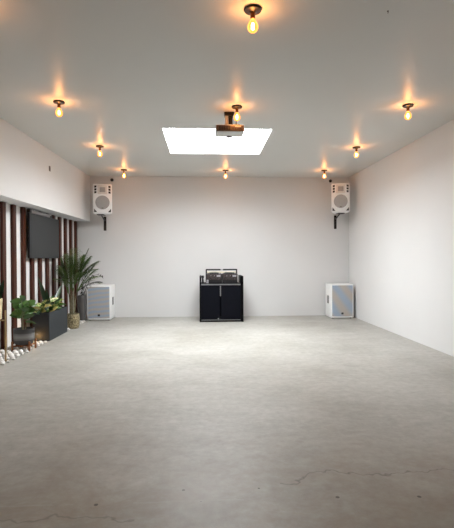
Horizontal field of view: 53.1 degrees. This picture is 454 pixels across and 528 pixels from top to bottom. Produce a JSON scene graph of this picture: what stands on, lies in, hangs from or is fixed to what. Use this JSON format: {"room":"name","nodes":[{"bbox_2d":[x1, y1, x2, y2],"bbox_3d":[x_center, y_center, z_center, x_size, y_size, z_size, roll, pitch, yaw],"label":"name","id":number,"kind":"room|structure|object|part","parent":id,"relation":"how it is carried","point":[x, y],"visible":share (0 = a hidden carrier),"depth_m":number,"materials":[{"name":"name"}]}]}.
{"room":"event hall","nodes":[
{"label":"event hall","id":0,"kind":"room"},
{"bbox_2d":[0,118,89,349],"bbox_3d":[-3.026,-0.277,3.219,0.789,3.050,13.130,0,1,-3],"label":"wall","id":1,"kind":"structure","parent":0,"point":[26,180],"depth_m":6.96,"materials":[{"name":"paint"}]},
{"bbox_2d":[0,202,6,349],"bbox_3d":[-3.138,0.168,6.372,0.043,2.074,0.102,0,1,-2],"label":"wall slat","id":2,"kind":"object","parent":1,"relation":"attached to","point":[3,271],"visible":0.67,"depth_m":6.33,"materials":[{"name":"brown wood"}]},
{"bbox_2d":[10,204,16,345],"bbox_3d":[-3.147,0.163,6.707,0.043,2.074,0.102,0,1,-2],"label":"wall slat","id":3,"kind":"object","parent":1,"relation":"attached to","point":[12,206],"visible":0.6,"depth_m":6.66,"materials":[{"name":"brown wood"}]},
{"bbox_2d":[20,207,26,326],"bbox_3d":[-3.157,0.159,7.041,0.043,2.074,0.102,0,1,-2],"label":"wall slat","id":4,"kind":"object","parent":1,"relation":"attached to","point":[22,209],"visible":0.58,"depth_m":6.99,"materials":[{"name":"brown wood"}]},
{"bbox_2d":[29,258,34,326],"bbox_3d":[-3.166,0.155,7.375,0.043,2.074,0.102,0,1,-2],"label":"wall slat","id":5,"kind":"object","parent":1,"relation":"attached to","point":[31,260],"visible":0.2,"depth_m":7.33,"materials":[{"name":"brown wood"}]},
{"bbox_2d":[37,211,42,302],"bbox_3d":[-3.176,0.150,7.710,0.043,2.074,0.102,0,1,-2],"label":"wall slat","id":6,"kind":"object","parent":1,"relation":"attached to","point":[40,299],"visible":0.36,"depth_m":7.66,"materials":[{"name":"brown wood"}]},
{"bbox_2d":[27,208,58,257],"bbox_3d":[-3.134,-0.487,7.777,0.070,0.780,1.360,0,1,-2],"label":"television","id":7,"kind":"object","parent":1,"relation":"attached to","point":[42,229],"visible":1,"depth_m":7.61,"materials":[{"name":"black plastic"}]},
{"bbox_2d":[45,213,49,296],"bbox_3d":[-3.185,0.146,8.044,0.043,2.074,0.102,0,1,-2],"label":"wall slat","id":8,"kind":"object","parent":1,"relation":"attached to","point":[47,280],"visible":0.34,"depth_m":8.00,"materials":[{"name":"brown wood"}]},
{"bbox_2d":[51,215,55,296],"bbox_3d":[-3.195,0.141,8.379,0.043,2.074,0.102,0,1,-2],"label":"wall slat","id":9,"kind":"object","parent":1,"relation":"attached to","point":[54,216],"visible":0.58,"depth_m":8.34,"materials":[{"name":"brown wood"}]},
{"bbox_2d":[58,217,61,306],"bbox_3d":[-3.204,0.137,8.713,0.043,2.074,0.102,0,1,-2],"label":"wall slat","id":10,"kind":"object","parent":1,"relation":"attached to","point":[59,218],"visible":0.42,"depth_m":8.68,"materials":[{"name":"brown wood"}]},
{"bbox_2d":[63,218,67,312],"bbox_3d":[-3.214,0.133,9.047,0.043,2.074,0.102,0,1,-2],"label":"wall slat","id":11,"kind":"object","parent":1,"relation":"attached to","point":[64,219],"visible":0.42,"depth_m":9.00,"materials":[{"name":"brown wood"}]},
{"bbox_2d":[69,220,72,302],"bbox_3d":[-3.223,0.128,9.382,0.043,2.074,0.102,0,1,-2],"label":"wall slat","id":12,"kind":"object","parent":1,"relation":"attached to","point":[70,221],"visible":0.42,"depth_m":9.34,"materials":[{"name":"brown wood"}]},
{"bbox_2d":[74,221,77,312],"bbox_3d":[-3.233,0.124,9.716,0.043,2.074,0.102,0,1,-2],"label":"wall slat","id":13,"kind":"object","parent":1,"relation":"attached to","point":[75,222],"visible":0.5,"depth_m":9.67,"materials":[{"name":"brown wood"}]},
{"bbox_2d":[77,176,348,317],"bbox_3d":[-0.322,-0.376,10.022,6.450,3.050,0.200,0,1,-3],"label":"wall","id":14,"kind":"structure","parent":0,"point":[161,234],"depth_m":9.92,"materials":[{"name":"paint"}]},
{"bbox_2d":[97,214,105,230],"bbox_3d":[-2.620,-0.874,9.570,0.140,0.318,0.470,0,1,-3],"label":"bracket","id":15,"kind":"object","parent":14,"relation":"attached to","point":[101,215],"visible":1,"depth_m":9.78,"materials":[{"name":"black metal"}]},
{"bbox_2d":[93,184,111,214],"bbox_3d":[-2.559,-1.325,9.356,0.373,0.600,0.360,0,1,-13],"label":"wall speaker","id":16,"kind":"object","parent":15,"relation":"attached to","point":[102,193],"visible":0.99,"depth_m":9.20,"materials":[{"name":"white paint"}]},
{"bbox_2d":[95,196,109,208],"bbox_3d":[-2.521,-1.248,9.193,0.280,0.280,0.015,0,1,-13],"label":"grille","id":17,"kind":"object","parent":16,"relation":"attached to","point":[101,202],"depth_m":9.19,"materials":[{"name":"grey metal"}]},
{"bbox_2d":[334,213,344,228],"bbox_3d":[2.404,-0.930,9.813,0.140,0.318,0.470,0,1,-3],"label":"bracket","id":18,"kind":"object","parent":14,"relation":"attached to","point":[335,216],"visible":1,"depth_m":10.03,"materials":[{"name":"black metal"}]},
{"bbox_2d":[331,183,349,213],"bbox_3d":[2.390,-1.380,9.575,0.373,0.600,0.360,0,1,11],"label":"wall speaker","id":19,"kind":"object","parent":18,"relation":"attached to","point":[340,192],"visible":0.99,"depth_m":9.42,"materials":[{"name":"grey plastic"}]},
{"bbox_2d":[334,194,347,207],"bbox_3d":[2.358,-1.303,9.412,0.280,0.280,0.015,0,1,11],"label":"grille","id":20,"kind":"object","parent":19,"relation":"attached to","point":[340,200],"depth_m":9.41,"materials":[{"name":"grey metal"}]},
{"bbox_2d":[0,315,453,527],"bbox_3d":[0.002,1.309,3.486,6.450,0.150,13.330,0,1,-3],"label":"floor","id":21,"kind":"structure","parent":0,"point":[318,421],"depth_m":3.46,"materials":[{"name":"concrete"}]},
{"bbox_2d":[0,310,6,361],"bbox_3d":[-2.918,0.896,5.637,0.253,0.640,0.253,0,1,42],"label":"plant stand","id":22,"kind":"object","parent":21,"relation":"on","point":[5,310],"visible":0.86,"depth_m":5.64,"materials":[{"name":"gold metal"}]},
{"bbox_2d":[0,281,3,319],"bbox_3d":[-2.914,0.441,5.635,0.262,0.503,0.276,0,1,-3],"label":"potted plant","id":23,"kind":"object","parent":22,"relation":"on","point":[2,283],"visible":1,"depth_m":5.64,"materials":[{"name":"green plant"}]},
{"bbox_3d":[-2.919,0.562,5.633,0.244,0.262,0.244,0,1,-3],"label":"pot","id":24,"kind":"part","parent":23,"relation":"part of","materials":[{"name":"beige metal"}]},
{"bbox_3d":[-2.753,0.895,5.645,0.016,0.640,0.016,0,1,-3],"label":"leg","id":25,"kind":"part","parent":22,"relation":"part of","materials":[{"name":"brown wood"}]},
{"bbox_2d":[11,339,36,351],"bbox_3d":[-2.853,1.138,6.385,0.254,0.135,0.254,0,1,-3],"label":"plant stand","id":26,"kind":"object","parent":21,"relation":"on","point":[35,340],"visible":0.69,"depth_m":6.30,"materials":[{"name":"brown wood"}]},
{"bbox_2d":[9,295,35,344],"bbox_3d":[-2.845,0.781,6.369,0.383,0.691,0.311,0,1,-3],"label":"potted plant","id":27,"kind":"object","parent":26,"relation":"on","point":[22,335],"visible":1,"depth_m":6.33,"materials":[{"name":"green plant"}]},
{"bbox_3d":[-2.862,0.722,6.407,0.096,0.431,0.132,-1,1,-43],"label":"stem","id":28,"kind":"part","parent":27,"relation":"part of","materials":[{"name":"green plant"}]},
{"bbox_3d":[-2.853,1.014,6.383,0.276,0.225,0.276,0,1,-3],"label":"pot","id":29,"kind":"part","parent":27,"relation":"part of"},
{"bbox_2d":[31,277,66,340],"bbox_3d":[-2.894,0.690,7.401,0.410,1.001,1.049,0,1,-3],"label":"planter box","id":30,"kind":"object","parent":21,"relation":"on","point":[50,319],"visible":0.99,"depth_m":7.12,"materials":[{"name":"metal"}]},
{"bbox_2d":[53,247,102,328],"bbox_3d":[-2.700,0.439,8.278,0.832,1.482,0.755,0,1,0],"label":"potted palm","id":31,"kind":"object","parent":21,"relation":"on","point":[73,319],"visible":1,"depth_m":8.26,"materials":[{"name":"green plant"}]},
{"bbox_2d":[67,313,79,328],"bbox_3d":[-2.828,1.045,8.337,0.236,0.270,0.236,0,1,-3],"label":"plant pot","id":32,"kind":"object","parent":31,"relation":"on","point":[73,319],"depth_m":8.24,"materials":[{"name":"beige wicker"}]},
{"bbox_3d":[-2.808,0.675,8.341,0.024,0.590,0.028,-1,1,-25],"label":"stem","id":33,"kind":"part","parent":31,"relation":"part of","materials":[{"name":"plant"}]},
{"bbox_2d":[77,274,102,320],"bbox_3d":[-2.781,0.608,9.197,0.578,1.121,0.209,0,1,17],"label":"floor vase","id":34,"kind":"object","parent":21,"relation":"on","point":[81,299],"visible":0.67,"depth_m":9.21,"materials":[{"name":"ceramic"}]},
{"bbox_2d":[87,284,114,319],"bbox_3d":[-2.653,0.802,9.578,0.503,0.722,0.462,0,1,-3],"label":"floor speaker","id":35,"kind":"object","parent":21,"relation":"on","point":[100,297],"visible":0.94,"depth_m":9.36,"materials":[{"name":"white paint"}]},
{"bbox_2d":[88,287,109,317],"bbox_3d":[-2.643,0.793,9.361,0.433,0.646,0.016,0,1,-3],"label":"grille","id":36,"kind":"object","parent":35,"relation":"attached to","point":[98,297],"depth_m":9.35,"materials":[{"name":"grey metal"}]},
{"bbox_2d":[199,275,243,321],"bbox_3d":[-0.124,0.698,9.364,0.880,0.918,0.602,0,1,-3],"label":"booth","id":37,"kind":"object","parent":21,"relation":"on","point":[219,302],"visible":0.99,"depth_m":9.08,"materials":[{"name":"black laminate"}]},
{"bbox_3d":[-0.544,0.700,9.345,0.032,0.918,0.600,0,1,-3],"label":"panel","id":38,"kind":"part","parent":37,"relation":"part of","materials":[{"name":"black laminate"}]},
{"bbox_3d":[-0.326,0.769,9.076,0.375,0.675,0.020,0,1,-3],"label":"door","id":39,"kind":"part","parent":37,"relation":"part of","materials":[{"name":"black laminate"}]},
{"bbox_3d":[-0.149,0.756,9.650,0.784,0.689,0.020,0,1,-3],"label":"panel","id":40,"kind":"part","parent":37,"relation":"part of","materials":[{"name":"black laminate"}]},
{"bbox_2d":[206,272,221,282],"bbox_3d":[-0.264,0.278,9.245,0.308,0.214,0.316,0,1,-3],"label":"deck","id":41,"kind":"object","parent":37,"relation":"on","point":[213,277],"visible":0.96,"depth_m":9.10,"materials":[{"name":"black plastic"}]},
{"bbox_3d":[-0.257,0.262,9.102,0.292,0.118,0.009,0,1,-3],"label":"panel","id":42,"kind":"part","parent":41,"relation":"part of","materials":[{"name":"black metal"}]},
{"bbox_2d":[201,282,239,283],"bbox_3d":[-0.137,0.400,9.362,0.784,0.030,0.596,0,1,-3],"label":"countertop","id":43,"kind":"structure","parent":37,"relation":"on","point":[201,282],"depth_m":9.07,"materials":[{"name":"black laminate"}]},
{"bbox_2d":[206,269,236,273],"bbox_3d":[-0.116,0.240,9.471,0.658,0.277,0.123,0,1,-3],"label":"stand","id":44,"kind":"object","parent":37,"relation":"on","point":[206,269],"visible":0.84,"depth_m":9.43,"materials":[{"name":"black metal"}]},
{"bbox_2d":[207,271,235,272],"bbox_3d":[-0.115,0.171,9.449,0.600,0.030,0.080,0,1,-3],"label":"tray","id":45,"kind":"object","parent":44,"relation":"on","point":[211,271],"depth_m":9.43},
{"bbox_2d":[222,272,237,282],"bbox_3d":[0.054,0.277,9.260,0.308,0.214,0.316,0,1,-3],"label":"deck","id":46,"kind":"object","parent":37,"relation":"on","point":[227,277],"visible":0.99,"depth_m":9.12,"materials":[{"name":"black plastic"}]},
{"bbox_3d":[0.061,0.261,9.117,0.292,0.118,0.009,0,1,-3],"label":"panel","id":47,"kind":"part","parent":46,"relation":"part of","materials":[{"name":"black metal"}]},
{"bbox_3d":[0.074,0.767,9.095,0.393,0.675,0.020,0,1,-3],"label":"door","id":48,"kind":"part","parent":37,"relation":"part of","materials":[{"name":"black laminate"}]},
{"bbox_3d":[0.286,0.696,9.385,0.058,0.918,0.600,0,1,-3],"label":"panel","id":49,"kind":"part","parent":37,"relation":"part of","materials":[{"name":"black laminate"}]},
{"bbox_2d":[325,283,353,317],"bbox_3d":[2.412,0.782,9.753,0.503,0.722,0.462,0,1,-3],"label":"floor speaker","id":50,"kind":"object","parent":21,"relation":"on","point":[339,297],"visible":1,"depth_m":9.53,"materials":[{"name":"white paint"}]},
{"bbox_2d":[332,285,352,315],"bbox_3d":[2.422,0.773,9.536,0.433,0.646,0.016,0,1,-3],"label":"grille","id":51,"kind":"object","parent":50,"relation":"attached to","point":[342,295],"depth_m":9.53,"materials":[{"name":"grey metal"}]},
{"bbox_2d":[0,0,453,177],"bbox_3d":[-0.010,-1.941,3.444,6.450,0.250,13.330,0,1,-3],"label":"ceiling","id":52,"kind":"structure","parent":0,"point":[328,78],"depth_m":4.51,"materials":[{"name":"paint"}]},
{"bbox_2d":[53,100,64,116],"bbox_3d":[-1.893,-1.746,5.117,0.127,0.171,0.127,0,1,-3],"label":"ceiling lamp","id":53,"kind":"object","parent":52,"relation":"attached to","point":[59,103],"visible":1,"depth_m":5.11,"materials":[{"name":"brown metal"}]},
{"bbox_2d":[96,145,103,156],"bbox_3d":[-1.998,-1.772,7.139,0.127,0.171,0.127,0,1,-3],"label":"ceiling lamp","id":54,"kind":"object","parent":52,"relation":"attached to","point":[97,146],"visible":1,"depth_m":7.13,"materials":[{"name":"brown metal"}]},
{"bbox_2d":[162,128,271,153],"bbox_3d":[-0.167,-2.029,6.974,1.527,0.326,1.500,0,1,-3],"label":"skylight","id":55,"kind":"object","parent":52,"relation":"attached to","point":[180,141],"depth_m":7.69,"materials":[{"name":"white"}]},
{"bbox_3d":[-0.167,-2.159,6.973,1.503,0.015,1.476,0,1,-3],"label":"pane","id":56,"kind":"part","parent":55,"relation":"part of","materials":[{"name":"white glass"}]},
{"bbox_2d":[215,112,243,137],"bbox_3d":[0.032,-1.701,5.527,0.344,0.285,0.259,0,1,-3],"label":"projector","id":57,"kind":"object","parent":52,"relation":"attached to","point":[229,130],"visible":1,"depth_m":5.47,"materials":[{"name":"brown plastic"}]},
{"bbox_2d":[216,125,243,130],"bbox_3d":[0.038,-1.619,5.407,0.330,0.072,0.008,0,1,-3],"label":"vent","id":58,"kind":"object","parent":57,"relation":"attached to","point":[218,127],"depth_m":5.40,"materials":[{"name":"plastic"}]},
{"bbox_2d":[232,105,241,120],"bbox_3d":[0.116,-1.755,5.299,0.127,0.171,0.127,0,1,-3],"label":"ceiling lamp","id":59,"kind":"object","parent":52,"relation":"attached to","point":[236,107],"visible":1,"depth_m":5.28,"materials":[{"name":"brown metal"}]},
{"bbox_2d":[244,4,261,32],"bbox_3d":[0.183,-1.728,3.225,0.127,0.171,0.127,0,1,-3],"label":"ceiling lamp","id":60,"kind":"object","parent":52,"relation":"attached to","point":[252,10],"visible":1,"depth_m":3.21,"materials":[{"name":"brown metal"}]},
{"bbox_2d":[250,11,254,19],"bbox_3d":[0.183,-1.764,3.225,0.038,0.046,0.038,0,1,-3],"label":"socket","id":61,"kind":"object","parent":60,"relation":"attached to","point":[252,13],"depth_m":3.21,"materials":[{"name":"brown metal"}]},
{"bbox_3d":[0.183,-1.693,3.226,0.080,0.101,0.080,0,1,-3],"label":"bulb","id":62,"kind":"part","parent":60,"relation":"part of","materials":[{"name":"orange glass"}]},
{"bbox_2d":[352,146,360,157],"bbox_3d":[2.073,-1.788,7.271,0.127,0.171,0.127,0,1,-3],"label":"ceiling lamp","id":63,"kind":"object","parent":52,"relation":"attached to","point":[356,148],"visible":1,"depth_m":7.26,"materials":[{"name":"brown metal"}]},
{"bbox_2d":[402,103,413,119],"bbox_3d":[2.103,-1.762,5.276,0.127,0.171,0.127,0,1,-3],"label":"ceiling lamp","id":64,"kind":"object","parent":52,"relation":"attached to","point":[407,106],"visible":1,"depth_m":5.26,"materials":[{"name":"brown metal"}]},
{"bbox_2d":[349,119,453,356],"bbox_3d":[3.122,-0.302,3.517,0.200,3.050,13.130,0,1,-3],"label":"wall","id":65,"kind":"structure","parent":0,"point":[401,214],"depth_m":7.10,"materials":[{"name":"paint"}]}
]}

